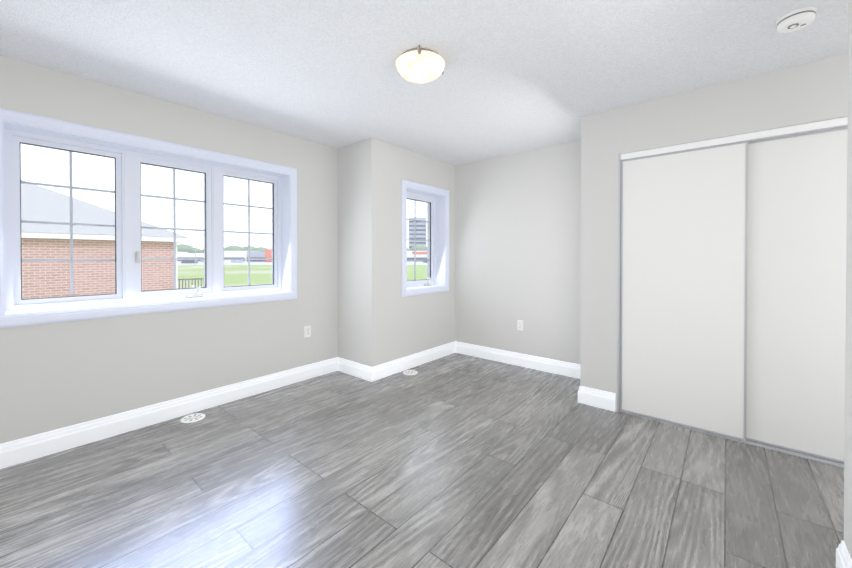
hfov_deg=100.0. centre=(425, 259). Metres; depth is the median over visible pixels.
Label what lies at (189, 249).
trees
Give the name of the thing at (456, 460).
floor
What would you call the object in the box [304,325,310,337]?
electrical outlet
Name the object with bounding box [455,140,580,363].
wall
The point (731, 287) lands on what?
sliding doors
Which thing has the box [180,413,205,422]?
floor vent
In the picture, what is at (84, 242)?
house
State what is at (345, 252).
wall
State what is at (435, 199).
window
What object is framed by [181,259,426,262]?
parked cars
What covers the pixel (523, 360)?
baseboard
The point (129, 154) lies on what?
triple window
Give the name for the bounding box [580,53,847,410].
wall
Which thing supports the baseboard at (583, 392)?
attached to the wall at (817, 90)
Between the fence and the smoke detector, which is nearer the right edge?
the smoke detector
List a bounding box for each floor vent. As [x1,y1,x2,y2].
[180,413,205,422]
[403,370,417,374]
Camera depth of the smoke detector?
1.75 m
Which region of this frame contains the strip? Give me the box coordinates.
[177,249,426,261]
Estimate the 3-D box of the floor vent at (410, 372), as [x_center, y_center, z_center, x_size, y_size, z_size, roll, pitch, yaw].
[-0.169,1.215,3.847,0.164,0.008,0.164,0,1,40]
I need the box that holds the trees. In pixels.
[177,244,426,252]
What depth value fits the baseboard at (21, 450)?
2.62 m
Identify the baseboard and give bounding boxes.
[0,358,335,468]
[336,357,367,380]
[368,341,455,381]
[456,341,579,378]
[578,386,595,403]
[836,540,851,567]
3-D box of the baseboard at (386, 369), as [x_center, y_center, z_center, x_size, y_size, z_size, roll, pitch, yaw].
[-0.095,1.145,4.107,0.017,0.143,1.407,0,1,40]
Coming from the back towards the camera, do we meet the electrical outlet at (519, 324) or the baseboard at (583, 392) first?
the electrical outlet at (519, 324)
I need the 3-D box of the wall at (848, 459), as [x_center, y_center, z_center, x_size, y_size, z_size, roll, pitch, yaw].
[0.695,0.029,0.189,0.115,2.440,3.034,0,1,40]
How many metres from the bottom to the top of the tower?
30.000 m
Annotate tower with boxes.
[409,217,426,248]
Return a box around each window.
[0,108,297,327]
[401,179,448,296]
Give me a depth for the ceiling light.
2.08 m
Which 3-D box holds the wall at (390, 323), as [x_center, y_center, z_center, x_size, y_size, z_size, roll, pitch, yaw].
[-0.100,-0.005,4.338,0.300,2.440,1.735,0,1,40]
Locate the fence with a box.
[179,278,203,288]
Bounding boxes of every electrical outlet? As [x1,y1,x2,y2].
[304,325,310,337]
[517,320,522,330]
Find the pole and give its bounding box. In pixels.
[195,231,195,263]
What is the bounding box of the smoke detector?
[776,7,816,32]
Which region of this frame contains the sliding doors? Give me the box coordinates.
[617,116,847,467]
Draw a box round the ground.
[177,262,426,288]
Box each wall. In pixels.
[0,55,337,443]
[338,144,352,360]
[352,137,454,366]
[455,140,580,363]
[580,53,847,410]
[844,0,851,559]
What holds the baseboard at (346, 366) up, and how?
attached to the wall at (345, 252)
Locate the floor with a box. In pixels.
[0,353,843,567]
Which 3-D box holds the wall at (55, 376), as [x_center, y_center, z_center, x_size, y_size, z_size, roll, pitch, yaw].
[-2.153,0.008,2.769,0.300,2.440,3.310,0,1,40]
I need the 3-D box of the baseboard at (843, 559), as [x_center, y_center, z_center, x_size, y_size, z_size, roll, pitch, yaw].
[0.715,1.176,0.324,0.017,0.143,2.851,0,1,40]
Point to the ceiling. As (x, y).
(518, 76)
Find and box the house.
[21,180,188,298]
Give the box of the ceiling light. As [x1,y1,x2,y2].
[396,45,444,82]
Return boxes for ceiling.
[0,0,848,164]
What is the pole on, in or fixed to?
on the ground
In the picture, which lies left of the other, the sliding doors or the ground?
the ground

